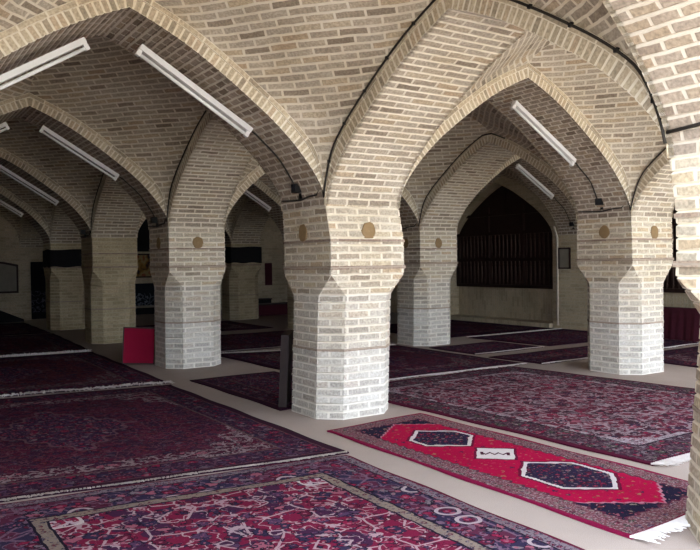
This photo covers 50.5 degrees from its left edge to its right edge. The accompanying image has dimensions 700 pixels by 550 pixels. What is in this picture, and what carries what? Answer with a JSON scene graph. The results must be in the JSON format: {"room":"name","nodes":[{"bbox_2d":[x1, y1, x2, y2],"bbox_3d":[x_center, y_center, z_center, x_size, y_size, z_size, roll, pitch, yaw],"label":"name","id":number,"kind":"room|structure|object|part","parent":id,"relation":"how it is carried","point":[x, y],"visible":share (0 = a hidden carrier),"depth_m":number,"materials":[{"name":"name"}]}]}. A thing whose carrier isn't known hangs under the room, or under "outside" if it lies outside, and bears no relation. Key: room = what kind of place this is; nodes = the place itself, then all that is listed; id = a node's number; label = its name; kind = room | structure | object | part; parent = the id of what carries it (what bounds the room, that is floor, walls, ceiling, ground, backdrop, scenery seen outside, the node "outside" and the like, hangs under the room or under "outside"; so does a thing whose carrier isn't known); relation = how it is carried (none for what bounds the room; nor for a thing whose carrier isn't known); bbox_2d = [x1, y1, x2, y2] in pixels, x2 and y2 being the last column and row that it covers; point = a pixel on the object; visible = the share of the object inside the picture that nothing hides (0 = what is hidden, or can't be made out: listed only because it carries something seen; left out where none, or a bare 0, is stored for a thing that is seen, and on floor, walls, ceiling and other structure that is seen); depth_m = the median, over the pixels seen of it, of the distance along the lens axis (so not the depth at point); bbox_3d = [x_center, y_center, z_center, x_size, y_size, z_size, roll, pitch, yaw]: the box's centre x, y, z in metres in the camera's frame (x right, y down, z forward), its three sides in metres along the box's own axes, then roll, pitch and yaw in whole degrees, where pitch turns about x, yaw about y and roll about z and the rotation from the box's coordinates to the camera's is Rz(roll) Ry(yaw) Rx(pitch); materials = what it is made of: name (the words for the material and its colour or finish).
{"room":"mosque","nodes":[
{"label":"mosque","id":0,"kind":"room"},
{"bbox_2d":[0,203,20,238],"bbox_3d":[-9.172,-1.764,17.069,3.537,2.184,3.160,-1,1,-33],"label":"ceiling","id":1,"kind":"structure","parent":0,"point":[12,218],"depth_m":19.04,"materials":[{"name":"brick"}]},
{"bbox_2d":[0,169,53,232],"bbox_3d":[-7.163,-1.738,13.992,3.528,2.185,2.852,-1,1,-33],"label":"ceiling","id":2,"kind":"structure","parent":0,"point":[38,203],"depth_m":15.68,"materials":[{"name":"brick"}]},
{"bbox_2d":[19,216,42,246],"bbox_3d":[-7.421,-1.402,18.216,0.824,1.375,3.040,-1,1,-33],"label":"brick arch","id":3,"kind":"object","parent":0,"point":[29,236],"visible":0.13,"depth_m":19.27,"materials":[{"name":"beige brick"}]},
{"bbox_2d":[0,117,149,229],"bbox_3d":[-5.123,-1.711,10.869,3.540,2.183,3.263,-1,1,-33],"label":"ceiling","id":4,"kind":"structure","parent":0,"point":[23,139],"depth_m":12.37,"materials":[{"name":"brick"}]},
{"bbox_2d":[0,36,204,207],"bbox_3d":[-2.950,-1.682,7.541,3.541,2.183,3.310,-1,1,-33],"label":"ceiling","id":5,"kind":"structure","parent":0,"point":[106,87],"depth_m":8.78,"materials":[{"name":"brick"}]},
{"bbox_2d":[0,215,287,319],"bbox_3d":[-8.328,-0.902,19.623,18.400,4.150,0.300,-1,1,-33],"label":"wall","id":6,"kind":"structure","parent":0,"point":[16,304],"depth_m":19.44,"materials":[{"name":"beige paint"}]},
{"bbox_2d":[0,262,18,292],"bbox_3d":[-9.139,0.062,18.889,1.300,0.830,0.045,-1,1,-33],"label":"wall plaque","id":7,"kind":"object","parent":6,"relation":"attached to","point":[9,282],"visible":1,"depth_m":19.10,"materials":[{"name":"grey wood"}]},
{"bbox_2d":[30,262,46,318],"bbox_3d":[-8.100,0.402,19.570,0.570,1.500,0.025,-1,1,-33],"label":"cloth banner","id":8,"kind":"object","parent":6,"relation":"attached to","point":[38,287],"depth_m":19.50,"materials":[{"name":"black fabric"}]},
{"bbox_2d":[137,219,149,251],"bbox_3d":[-5.891,-1.322,20.998,1.000,1.320,0.025,-1,1,-33],"label":"arched window","id":9,"kind":"structure","parent":6,"relation":"attached to","point":[143,245],"depth_m":21.02,"materials":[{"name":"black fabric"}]},
{"bbox_2d":[136,254,151,277],"bbox_3d":[-5.833,-0.263,21.040,0.780,0.680,0.035,-1,1,-33],"label":"wall picture","id":10,"kind":"object","parent":6,"relation":"attached to","point":[143,260],"visible":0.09,"depth_m":21.02,"materials":[{"name":"paper"}]},
{"bbox_3d":[-5.829,0.057,21.045,0.700,0.040,0.035,-1,1,-33],"label":"frame rail","id":11,"kind":"part","parent":10,"relation":"part of","materials":[{"name":"brown wood"}]},
{"bbox_2d":[258,298,271,302],"bbox_3d":[-2.844,0.827,22.860,0.850,0.200,0.300,-1,1,-33],"label":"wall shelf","id":12,"kind":"object","parent":6,"relation":"attached to","point":[260,300],"visible":0.37,"depth_m":22.86,"materials":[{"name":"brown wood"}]},
{"bbox_2d":[265,263,271,284],"bbox_3d":[-2.546,-0.028,23.205,0.240,0.690,0.025,-1,1,-33],"label":"poster","id":13,"kind":"object","parent":6,"relation":"attached to","point":[268,266],"visible":1,"depth_m":23.19,"materials":[{"name":"red fabric"}]},
{"bbox_2d":[137,179,284,239],"bbox_3d":[-2.683,-1.507,14.824,3.430,1.576,0.824,-1,1,-33],"label":"brick arch","id":14,"kind":"object","parent":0,"point":[258,188],"visible":0.22,"depth_m":15.21,"materials":[{"name":"beige brick"}]},
{"bbox_2d":[244,190,270,211],"bbox_3d":[-2.051,-1.632,15.235,0.951,0.641,0.064,-1,1,-33],"label":"batten","id":15,"kind":"object","parent":14,"relation":"attached to","point":[248,194],"visible":0.56,"depth_m":15.31,"materials":[{"name":"white metal"}]},
{"bbox_2d":[226,193,244,234],"bbox_3d":[-3.647,-1.823,16.288,3.585,2.185,2.853,-1,1,-33],"label":"ceiling","id":16,"kind":"structure","parent":0,"point":[229,220],"depth_m":18.13,"materials":[{"name":"brick"}]},
{"bbox_2d":[259,173,278,195],"bbox_3d":[-1.607,-1.796,13.165,3.597,2.183,3.264,-1,1,-33],"label":"ceiling","id":17,"kind":"structure","parent":0,"point":[264,178],"depth_m":14.92,"materials":[{"name":"brick"}]},
{"bbox_2d":[0,0,635,180],"bbox_3d":[-0.736,-1.653,4.150,3.544,2.183,3.405,-1,1,-33],"label":"ceiling","id":18,"kind":"structure","parent":0,"point":[315,58],"depth_m":5.67,"materials":[{"name":"brick"}]},
{"bbox_2d":[226,165,418,231],"bbox_3d":[-0.523,-1.478,11.516,3.430,1.576,0.824,-1,1,-33],"label":"brick arch","id":19,"kind":"object","parent":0,"point":[409,216],"visible":0.2,"depth_m":12.00,"materials":[{"name":"beige brick"}]},
{"bbox_2d":[0,310,699,549],"bbox_3d":[-2.982,1.342,11.518,18.400,0.200,20.150,-1,1,-33],"label":"floor","id":20,"kind":"structure","parent":0,"point":[582,535],"depth_m":6.44,"materials":[{"name":"beige stone"}]},
{"bbox_2d":[0,323,49,335],"bbox_3d":[-8.607,1.229,16.137,3.512,0.015,3.654,-1,1,-33],"label":"rug","id":21,"kind":"object","parent":20,"relation":"on","point":[6,329],"visible":1,"depth_m":16.32,"materials":[{"name":"carpet"}]},
{"bbox_2d":[0,333,91,356],"bbox_3d":[-6.552,1.237,13.003,3.281,0.051,4.271,-1,1,-33],"label":"rug","id":22,"kind":"object","parent":20,"relation":"on","point":[33,343],"visible":0.94,"depth_m":13.11,"materials":[{"name":"fabric"}]},
{"bbox_2d":[43,243,84,329],"bbox_3d":[-6.353,-0.011,16.632,0.824,2.420,0.824,-1,1,-33],"label":"brick pier","id":23,"kind":"object","parent":20,"relation":"on","point":[65,304],"visible":0.66,"depth_m":16.28,"materials":[{"name":"beige brick"}]},
{"bbox_2d":[0,185,50,243],"bbox_3d":[-8.118,-1.447,15.467,3.370,1.576,0.824,-1,1,-33],"label":"brick arch","id":24,"kind":"object","parent":23,"relation":"on","point":[37,221],"visible":0.94,"depth_m":15.93,"materials":[{"name":"beige brick"}]},
{"bbox_2d":[0,200,23,216],"bbox_3d":[-7.512,-1.577,15.862,0.991,0.673,0.064,-1,1,-33],"label":"batten","id":25,"kind":"object","parent":24,"relation":"attached to","point":[1,201],"visible":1,"depth_m":15.99,"materials":[{"name":"white metal"}]},
{"bbox_2d":[43,249,81,267],"bbox_3d":[-6.343,-0.370,16.603,0.844,0.402,0.790,-1,1,-33],"label":"cloth banner","id":26,"kind":"object","parent":23,"relation":"on","point":[70,257],"visible":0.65,"depth_m":16.24,"materials":[{"name":"black fabric"}]},
{"bbox_2d":[50,205,81,242],"bbox_3d":[-5.412,-1.377,15.139,0.824,1.378,2.710,-1,1,-33],"label":"brick arch","id":27,"kind":"object","parent":23,"relation":"on","point":[63,229],"visible":0.12,"depth_m":16.06,"materials":[{"name":"beige brick"}]},
{"bbox_2d":[0,349,173,397],"bbox_3d":[-4.497,1.265,9.541,3.255,0.061,4.360,-1,1,-33],"label":"rug","id":28,"kind":"object","parent":20,"relation":"on","point":[53,372],"visible":1,"depth_m":9.50,"materials":[{"name":"fabric"}]},
{"bbox_2d":[81,237,137,343],"bbox_3d":[-4.434,0.014,13.693,0.824,2.420,0.824,-1,1,-33],"label":"brick pier","id":29,"kind":"object","parent":20,"relation":"on","point":[109,267],"visible":0.86,"depth_m":13.35,"materials":[{"name":"beige brick"}]},
{"bbox_2d":[0,148,90,238],"bbox_3d":[-6.199,-1.421,12.528,3.370,1.576,0.824,-1,1,-33],"label":"brick arch","id":30,"kind":"object","parent":29,"relation":"on","point":[70,205],"visible":0.91,"depth_m":12.87,"materials":[{"name":"beige brick"}]},
{"bbox_2d":[0,165,58,205],"bbox_3d":[-5.593,-1.552,12.923,0.991,0.673,0.064,-1,1,-33],"label":"batten","id":31,"kind":"object","parent":30,"relation":"attached to","point":[1,166],"visible":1,"depth_m":12.91,"materials":[{"name":"white metal"}]},
{"bbox_2d":[91,173,148,237],"bbox_3d":[-3.373,-1.349,12.016,0.824,1.374,3.150,-1,1,-33],"label":"brick arch","id":32,"kind":"object","parent":29,"relation":"on","point":[116,214],"visible":0.23,"depth_m":13.08,"materials":[{"name":"beige brick"}]},
{"bbox_2d":[80,173,103,236],"bbox_3d":[-4.385,-1.337,12.803,0.021,1.318,2.247,-1,1,-33],"label":"power cable","id":33,"kind":"object","parent":32,"relation":"attached to","point":[103,173],"visible":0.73,"depth_m":12.96,"materials":[{"name":"black rubber"}]},
{"bbox_2d":[122,327,154,363],"bbox_3d":[-2.967,0.993,10.434,0.474,0.539,0.117,-1,1,-19],"label":"board","id":34,"kind":"object","parent":20,"relation":"on","point":[138,346],"visible":0.96,"depth_m":10.42,"materials":[{"name":"red fabric"}]},
{"bbox_3d":[-3.167,0.982,10.364,0.030,0.509,0.128,-1,1,5],"label":"frame rail","id":35,"kind":"part","parent":34,"relation":"part of","materials":[{"name":"brown wood"}]},
{"bbox_3d":[-2.967,1.238,10.399,0.410,0.047,0.034,-1,1,-19],"label":"frame rail","id":36,"kind":"part","parent":34,"relation":"part of","materials":[{"name":"brown wood"}]},
{"bbox_3d":[-2.966,0.749,10.472,0.410,0.050,0.040,-1,1,-19],"label":"frame rail","id":37,"kind":"part","parent":34,"relation":"part of","materials":[{"name":"brown wood"}]},
{"bbox_3d":[-2.766,1.004,10.504,0.028,0.509,0.127,-1,1,5],"label":"frame rail","id":38,"kind":"part","parent":34,"relation":"part of","materials":[{"name":"brown wood"}]},
{"bbox_2d":[135,283,154,314],"bbox_3d":[-5.797,0.676,21.065,0.910,0.880,0.045,-1,1,-33],"label":"display board","id":39,"kind":"object","parent":20,"relation":"on","point":[144,292],"visible":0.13,"depth_m":21.03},
{"bbox_2d":[0,384,348,502],"bbox_3d":[-2.450,1.308,6.320,3.126,0.031,4.210,-1,1,-33],"label":"rug","id":40,"kind":"object","parent":20,"relation":"on","point":[53,444],"visible":1,"depth_m":5.83,"materials":[{"name":"fabric"}]},
{"bbox_2d":[149,227,225,368],"bbox_3d":[-2.275,0.042,10.386,0.824,2.420,0.824,-1,1,-33],"label":"brick pier","id":41,"kind":"object","parent":20,"relation":"on","point":[187,266],"visible":0.91,"depth_m":10.05,"materials":[{"name":"beige brick"}]},
{"bbox_2d":[0,93,168,228],"bbox_3d":[-4.040,-1.393,9.221,3.370,1.576,0.824,-1,1,-33],"label":"brick arch","id":42,"kind":"object","parent":41,"relation":"on","point":[29,107],"visible":0.95,"depth_m":9.45,"materials":[{"name":"beige brick"}]},
{"bbox_2d":[0,122,9,132],"bbox_3d":[-4.596,-1.538,8.857,1.000,0.657,0.064,-1,1,-33],"label":"batten","id":43,"kind":"object","parent":42,"relation":"attached to","point":[4,124],"visible":1,"depth_m":9.07,"materials":[{"name":"white metal"}]},
{"bbox_2d":[39,125,118,180],"bbox_3d":[-3.483,-1.562,9.583,0.990,0.652,0.064,-1,1,-33],"label":"batten","id":44,"kind":"object","parent":42,"relation":"attached to","point":[43,128],"visible":1,"depth_m":9.56,"materials":[{"name":"white metal"}]},
{"bbox_2d":[119,176,154,216],"bbox_3d":[-2.861,-1.043,9.994,0.481,0.545,0.045,-1,1,-33],"label":"cable","id":45,"kind":"object","parent":42,"relation":"attached to","point":[119,176],"visible":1,"depth_m":9.98,"materials":[{"name":"black rubber"}]},
{"bbox_2d":[150,217,158,226],"bbox_3d":[-2.653,-0.721,10.132,0.120,0.135,0.090,-1,1,-33],"label":"spotlight","id":46,"kind":"object","parent":41,"relation":"attached to","point":[152,219],"visible":0.99,"depth_m":10.09,"materials":[{"name":"black plastic"}]},
{"bbox_2d":[168,111,281,227],"bbox_3d":[-1.199,-1.320,8.688,0.824,1.374,3.200,-1,1,-33],"label":"brick arch","id":47,"kind":"object","parent":41,"relation":"on","point":[213,163],"visible":0.35,"depth_m":9.57,"materials":[{"name":"beige brick"}]},
{"bbox_2d":[148,110,205,226],"bbox_3d":[-2.219,-1.309,9.485,0.021,1.318,2.272,-1,1,-33],"label":"power cable","id":48,"kind":"object","parent":47,"relation":"attached to","point":[166,219],"visible":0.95,"depth_m":9.44,"materials":[{"name":"black rubber"}]},
{"bbox_2d":[136,321,272,330],"bbox_3d":[-3.507,1.158,16.340,2.816,0.015,2.514,-1,1,-33],"label":"rug","id":49,"kind":"object","parent":20,"relation":"on","point":[225,325],"visible":0.3,"depth_m":16.44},
{"bbox_2d":[222,244,260,319],"bbox_3d":[-2.812,-0.097,18.944,0.824,2.420,0.824,-1,1,-33],"label":"brick pier","id":50,"kind":"object","parent":20,"relation":"on","point":[240,294],"visible":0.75,"depth_m":18.60,"materials":[{"name":"beige brick"}]},
{"bbox_2d":[224,223,231,243],"bbox_3d":[-4.602,-1.532,17.762,3.430,1.576,0.824,-1,1,-33],"label":"brick arch","id":51,"kind":"object","parent":50,"relation":"on","point":[227,237],"visible":0.03,"depth_m":18.39,"materials":[{"name":"beige brick"}]},
{"bbox_2d":[224,246,261,263],"bbox_3d":[-2.803,-0.506,18.914,0.844,0.422,0.790,-1,1,-33],"label":"cloth banner","id":52,"kind":"object","parent":50,"relation":"attached to","point":[232,254],"visible":0.74,"depth_m":18.57,"materials":[{"name":"black fabric"}]},
{"bbox_2d":[231,195,282,243],"bbox_3d":[-1.871,-1.463,17.451,0.824,1.378,2.710,-1,1,-33],"label":"brick arch","id":53,"kind":"object","parent":50,"relation":"on","point":[249,221],"visible":0.34,"depth_m":18.31,"materials":[{"name":"beige brick"}]},
{"bbox_2d":[190,371,292,410],"bbox_3d":[-0.818,1.262,8.304,1.189,0.013,2.299,-1,1,-33],"label":"rug","id":54,"kind":"object","parent":20,"relation":"on","point":[262,388],"visible":0.56,"depth_m":8.40,"materials":[{"name":"carpet"}]},
{"bbox_2d":[278,330,292,406],"bbox_3d":[-0.635,0.917,7.358,0.114,0.693,0.500,-1,1,0],"label":"board","id":55,"kind":"object","parent":54,"relation":"on","point":[287,336],"visible":1,"depth_m":7.11,"materials":[{"name":"grey"}]},
{"bbox_3d":[-0.634,0.921,7.116,0.114,0.693,0.016,-1,1,0],"label":"frame rail","id":56,"kind":"part","parent":55,"relation":"part of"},
{"bbox_3d":[-0.622,0.580,7.353,0.079,0.020,0.470,-1,1,0],"label":"frame rail","id":57,"kind":"part","parent":55,"relation":"part of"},
{"bbox_3d":[-0.634,0.917,7.358,0.103,0.669,0.476,-1,1,0],"label":"panel","id":58,"kind":"part","parent":55,"relation":"part of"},
{"bbox_3d":[-0.635,0.912,7.601,0.114,0.693,0.014,-1,1,0],"label":"frame rail","id":59,"kind":"part","parent":55,"relation":"part of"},
{"bbox_2d":[221,330,293,352],"bbox_3d":[-1.685,1.176,13.475,2.899,0.031,2.704,-1,1,-33],"label":"rug","id":60,"kind":"object","parent":20,"relation":"on","point":[272,339],"visible":0.38,"depth_m":13.22,"materials":[{"name":"fabric"}]},
{"bbox_2d":[258,302,287,315],"bbox_3d":[-2.087,0.922,19.892,1.270,0.330,0.540,-1,1,-33],"label":"chest","id":61,"kind":"object","parent":20,"relation":"on","point":[278,308],"visible":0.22,"depth_m":19.65,"materials":[{"name":"red fabric"}]},
{"bbox_3d":[-2.088,0.772,19.889,1.270,0.030,0.540,-1,1,-33],"label":"lid","id":62,"kind":"part","parent":61,"relation":"part of","materials":[{"name":"brown wood"}]},
{"bbox_2d":[283,240,294,328],"bbox_3d":[-0.893,-0.072,16.005,0.824,2.420,0.824,-1,1,-33],"label":"brick pier","id":63,"kind":"object","parent":20,"relation":"on","point":[290,296],"visible":0.17,"depth_m":15.90,"materials":[{"name":"beige brick"}]},
{"bbox_2d":[0,455,584,549],"bbox_3d":[-0.376,1.336,3.554,2.579,0.015,3.230,-1,1,-33],"label":"rug","id":64,"kind":"object","parent":20,"relation":"on","point":[342,502],"visible":1,"depth_m":4.06,"materials":[{"name":"red carpet"}]},
{"bbox_2d":[283,204,405,419],"bbox_3d":[-0.075,0.071,7.028,0.852,2.420,0.884,-1,1,-33],"label":"brick pier","id":65,"kind":"object","parent":20,"relation":"on","point":[343,264],"visible":0.85,"depth_m":6.69,"materials":[{"name":"beige brick"}]},
{"bbox_2d":[0,0,325,210],"bbox_3d":[-1.853,-1.365,5.872,3.370,1.576,0.824,-1,1,-33],"label":"brick arch","id":66,"kind":"object","parent":65,"relation":"on","point":[129,24],"visible":0.86,"depth_m":6.01,"materials":[{"name":"beige brick"}]},
{"bbox_2d":[0,37,89,90],"bbox_3d":[-2.442,-1.480,5.486,1.021,0.684,0.064,-1,1,-33],"label":"batten","id":67,"kind":"object","parent":66,"relation":"attached to","point":[82,41],"visible":1,"depth_m":5.56,"materials":[{"name":"white metal"}]},
{"bbox_2d":[134,44,252,137],"bbox_3d":[-1.292,-1.528,6.237,1.020,0.674,0.064,-1,1,-33],"label":"batten","id":68,"kind":"object","parent":66,"relation":"attached to","point":[174,75],"visible":1,"depth_m":6.20,"materials":[{"name":"white metal"}]},
{"bbox_2d":[252,131,293,183],"bbox_3d":[-0.667,-1.037,6.649,0.458,0.466,0.045,-1,1,-33],"label":"cable","id":69,"kind":"object","parent":66,"relation":"attached to","point":[254,133],"visible":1,"depth_m":6.63,"materials":[{"name":"black rubber"}]},
{"bbox_2d":[291,183,301,198],"bbox_3d":[-0.467,-0.762,6.782,0.120,0.135,0.090,-1,1,-33],"label":"spotlight","id":70,"kind":"object","parent":65,"relation":"attached to","point":[295,188],"visible":0.82,"depth_m":6.74,"materials":[{"name":"black plastic"}]},
{"bbox_2d":[221,344,526,380],"bbox_3d":[0.146,1.200,10.678,2.930,0.031,3.856,-1,1,-33],"label":"rug","id":71,"kind":"object","parent":20,"relation":"on","point":[404,361],"visible":0.52,"depth_m":10.29,"materials":[{"name":"fabric"}]},
{"bbox_2d":[397,231,457,345],"bbox_3d":[1.263,-0.044,12.695,0.832,2.420,0.824,-1,1,-33],"label":"brick pier","id":72,"kind":"object","parent":20,"relation":"on","point":[430,257],"visible":0.77,"depth_m":12.34,"materials":[{"name":"beige brick"}]},
{"bbox_2d":[419,131,576,230],"bbox_3d":[2.342,-1.406,10.999,0.824,1.374,3.200,-1,1,-33],"label":"brick arch","id":73,"kind":"object","parent":72,"relation":"on","point":[445,204],"visible":0.64,"depth_m":11.60,"materials":[{"name":"beige brick"}]},
{"bbox_2d":[402,133,504,228],"bbox_3d":[1.445,-1.409,11.608,0.021,1.289,2.720,-1,1,-33],"label":"power cable","id":74,"kind":"object","parent":73,"relation":"attached to","point":[488,133],"visible":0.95,"depth_m":11.49,"materials":[{"name":"black rubber"}]},
{"bbox_2d":[389,320,553,337],"bbox_3d":[2.031,1.102,15.448,3.011,0.013,3.120,-1,1,-33],"label":"rug","id":75,"kind":"object","parent":20,"relation":"on","point":[458,328],"visible":0.52,"depth_m":15.12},
{"bbox_2d":[429,341,544,354],"bbox_3d":[2.187,1.152,11.859,1.480,0.031,1.196,-1,1,-33],"label":"rug","id":76,"kind":"object","parent":20,"relation":"on","point":[493,346],"visible":1,"depth_m":11.80,"materials":[{"name":"fabric"}]},
{"bbox_2d":[327,413,689,543],"bbox_3d":[1.079,1.281,5.194,1.106,0.031,3.174,-1,1,-33],"label":"runner rug","id":77,"kind":"object","parent":20,"relation":"on","point":[631,502],"visible":0.98,"depth_m":4.82,"materials":[{"name":"fabric"}]},
{"bbox_2d":[466,328,587,345],"bbox_3d":[3.690,1.106,13.436,2.591,0.030,1.948,-1,1,-33],"label":"rug","id":78,"kind":"object","parent":20,"relation":"on","point":[558,336],"visible":0.9,"depth_m":13.34,"materials":[{"name":"fabric"}]},
{"bbox_2d":[387,366,696,465],"bbox_3d":[2.244,1.228,7.406,3.251,0.031,4.148,-1,1,-33],"label":"rug","id":79,"kind":"object","parent":20,"relation":"on","point":[636,421],"visible":0.89,"depth_m":6.98,"materials":[{"name":"fabric"}]},
{"bbox_2d":[488,339,698,363],"bbox_3d":[3.938,1.138,11.367,3.992,0.031,1.082,-1,1,-33],"label":"rug","id":80,"kind":"object","parent":20,"relation":"on","point":[575,353],"visible":0.55,"depth_m":10.80,"materials":[{"name":"fabric"}]},
{"bbox_2d":[576,216,673,374],"bbox_3d":[3.454,-0.015,9.348,0.824,2.420,0.844,-1,1,-33],"label":"brick pier","id":81,"kind":"object","parent":20,"relation":"on","point":[625,263],"visible":0.88,"depth_m":9.02,"materials":[{"name":"beige brick"}]},
{"bbox_2d":[399,63,631,219],"bbox_3d":[1.664,-1.450,8.167,3.430,1.576,0.824,-1,1,-33],"label":"brick arch","id":82,"kind":"object","parent":81,"relation":"on","point":[549,105],"visible":0.66,"depth_m":8.52,"materials":[{"name":"beige brick"}]},
{"bbox_2d":[510,100,576,165],"bbox_3d":[2.233,-1.615,8.538,1.039,0.675,0.064,-1,1,-33],"label":"fluorescent light","id":83,"kind":"object","parent":82,"relation":"attached to","point":[543,132],"visible":1,"depth_m":8.51,"materials":[{"name":"white metal"}]},
{"bbox_2d":[575,163,597,198],"bbox_3d":[2.870,-1.123,8.958,0.470,0.468,0.045,-1,1,-33],"label":"cable","id":84,"kind":"object","parent":82,"relation":"attached to","point":[575,163],"visible":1,"depth_m":8.94,"materials":[{"name":"black rubber"}]},
{"bbox_2d":[595,198,603,209],"bbox_3d":[3.074,-0.868,9.093,0.120,0.135,0.090,-1,1,-33],"label":"spotlight","id":85,"kind":"object","parent":81,"relation":"attached to","point":[598,201],"visible":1,"depth_m":9.05,"materials":[{"name":"black plastic"}]},
{"bbox_2d":[631,149,675,217],"bbox_3d":[4.556,-1.377,7.609,0.824,1.373,3.300,-1,1,-33],"label":"brick arch","id":86,"kind":"object","parent":81,"relation":"on","point":[653,197],"visible":0.49,"depth_m":8.77,"materials":[{"name":"beige brick"}]},
{"bbox_2d":[578,147,665,212],"bbox_3d":[3.523,-1.391,8.426,0.021,1.270,2.322,-1,1,-33],"label":"power cable","id":87,"kind":"object","parent":86,"relation":"attached to","point":[665,147],"visible":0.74,"depth_m":8.72,"materials":[{"name":"black rubber"}]},
{"bbox_2d":[663,307,699,341],"bbox_3d":[5.801,0.838,12.501,0.258,0.545,2.300,-1,1,-33],"label":"curtain","id":88,"kind":"object","parent":20,"relation":"on","point":[680,323],"visible":0.44,"depth_m":12.62,"materials":[{"name":"red fabric"}]},
{"bbox_2d":[663,346,699,367],"bbox_3d":[5.387,1.145,10.358,2.800,0.013,2.175,-1,1,-33],"label":"rug","id":89,"kind":"object","parent":20,"relation":"on","point":[682,356],"visible":0.68,"depth_m":10.44,"materials":[{"name":"carpet"}]},
{"bbox_2d":[669,154,699,543],"bbox_3d":[2.152,0.100,3.627,0.862,2.420,0.898,-1,1,-33],"label":"brick pier","id":90,"kind":"object","parent":20,"relation":"on","point":[685,177],"visible":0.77,"depth_m":3.68,"materials":[{"name":"beige brick"}]},
{"bbox_2d":[601,0,699,157],"bbox_3d":[0.389,-1.335,2.439,3.370,1.576,0.824,-1,1,-33],"label":"brick arch","id":91,"kind":"object","parent":90,"relation":"on","point":[663,36],"visible":1,"depth_m":3.45,"materials":[{"name":"beige brick"}]},
{"bbox_2d":[666,122,699,133],"bbox_3d":[1.764,-0.711,3.361,0.022,0.037,0.731,-1,1,-33],"label":"power cable","id":92,"kind":"object","parent":91,"relation":"attached to","point":[698,123],"visible":1,"depth_m":3.59,"materials":[{"name":"black rubber"}]},
{"bbox_2d":[237,101,549,218],"bbox_3d":[0.566,-1.768,9.837,3.599,2.183,3.311,-1,1,-33],"label":"ceiling","id":93,"kind":"structure","parent":0,"point":[484,118],"depth_m":10.99,"materials":[{"name":"brick"}]},
{"bbox_2d":[456,167,536,239],"bbox_3d":[1.934,-1.882,15.477,3.597,2.183,3.264,-1,1,-33],"label":"ceiling","id":94,"kind":"structure","parent":0,"point":[506,172],"depth_m":16.07,"materials":[{"name":"brick"}]},
{"bbox_2d":[324,0,668,206],"bbox_3d":[1.015,-1.291,5.297,0.824,1.373,3.300,-1,1,-33],"label":"brick arch","id":95,"kind":"object","parent":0,"point":[453,43],"visible":0.83,"depth_m":5.78,"materials":[{"name":"beige brick"}]},
{"bbox_2d":[282,0,666,201],"bbox_3d":[0.458,-1.300,5.385,0.024,1.274,4.064,-1,1,-33],"label":"power cable","id":96,"kind":"object","parent":95,"relation":"attached to","point":[529,6],"visible":0.94,"depth_m":4.41,"materials":[{"name":"black plastic"}]},
{"bbox_2d":[457,154,577,234],"bbox_3d":[3.018,-1.564,13.828,3.430,1.576,0.824,-1,1,-33],"label":"brick arch","id":97,"kind":"object","parent":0,"point":[556,210],"visible":0.26,"depth_m":14.49,"materials":[{"name":"beige brick"}]},
{"bbox_2d":[515,164,553,198],"bbox_3d":[3.525,-1.776,14.157,1.008,0.633,0.064,-1,1,-33],"label":"fluorescent light","id":98,"kind":"object","parent":97,"relation":"attached to","point":[519,167],"visible":1,"depth_m":14.13,"materials":[{"name":"white metal"}]},
{"bbox_2d":[450,176,587,330],"bbox_3d":[3.956,-0.999,15.879,0.360,4.150,19.400,-1,1,-33],"label":"wall","id":99,"kind":"structure","parent":0,"point":[573,287],"depth_m":15.11,"materials":[{"name":"beige brick"}]},
{"bbox_2d":[457,186,552,288],"bbox_3d":[3.518,-0.903,16.800,0.088,2.380,3.240,-1,1,-33],"label":"window","id":100,"kind":"structure","parent":99,"relation":"in","point":[505,242],"depth_m":16.81,"materials":[{"name":"brown wood"}]},
{"bbox_2d":[553,226,558,324],"bbox_3d":[4.207,0.012,15.167,0.044,2.026,0.123,-1,1,-33],"label":"drain pipe","id":101,"kind":"object","parent":99,"relation":"attached to","point":[554,228],"visible":1,"depth_m":15.12,"materials":[{"name":"grey metal"}]},
{"bbox_2d":[558,247,570,268],"bbox_3d":[4.326,-0.338,14.979,0.028,0.430,0.300,-1,1,-33],"label":"framed notice","id":102,"kind":"object","parent":99,"relation":"attached to","point":[564,254],"visible":1,"depth_m":14.97,"materials":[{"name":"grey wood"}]},
{"bbox_3d":[4.252,-0.339,15.092,0.028,0.430,0.030,-1,1,-33],"label":"frame rail","id":103,"kind":"part","parent":102,"relation":"part of","materials":[{"name":"brown wood"}]},
{"bbox_3d":[4.399,-0.337,14.866,0.028,0.430,0.030,-1,1,-33],"label":"frame rail","id":104,"kind":"part","parent":102,"relation":"part of","materials":[{"name":"brown wood"}]},
{"bbox_2d":[662,207,685,292],"bbox_3d":[5.828,-0.853,13.263,0.088,2.340,3.070,-1,1,-33],"label":"window","id":105,"kind":"structure","parent":99,"relation":"in","point":[671,284],"depth_m":13.31,"materials":[{"name":"brown wood"}]},
{"bbox_2d":[390,285,694,320],"bbox_3d":[4.212,-1.005,16.046,0.250,4.150,19.400,-1,1,-33],"label":"wall","id":106,"kind":"structure","parent":0,"point":[517,303],"depth_m":16.74,"materials":[{"name":"beige brick"}]},
{"bbox_2d":[450,314,552,327],"bbox_3d":[3.389,1.025,16.732,0.460,0.090,3.260,-1,1,-33],"label":"trim","id":107,"kind":"structure","parent":106,"relation":"attached to","point":[512,321],"depth_m":16.41,"materials":[{"name":"beige stone"}]},
{"bbox_2d":[456,31,665,201],"bbox_3d":[2.780,-1.738,6.446,3.602,2.183,3.407,-1,1,-33],"label":"ceiling","id":108,"kind":"structure","parent":0,"point":[630,132],"depth_m":8.08,"materials":[{"name":"brick"}]}
]}

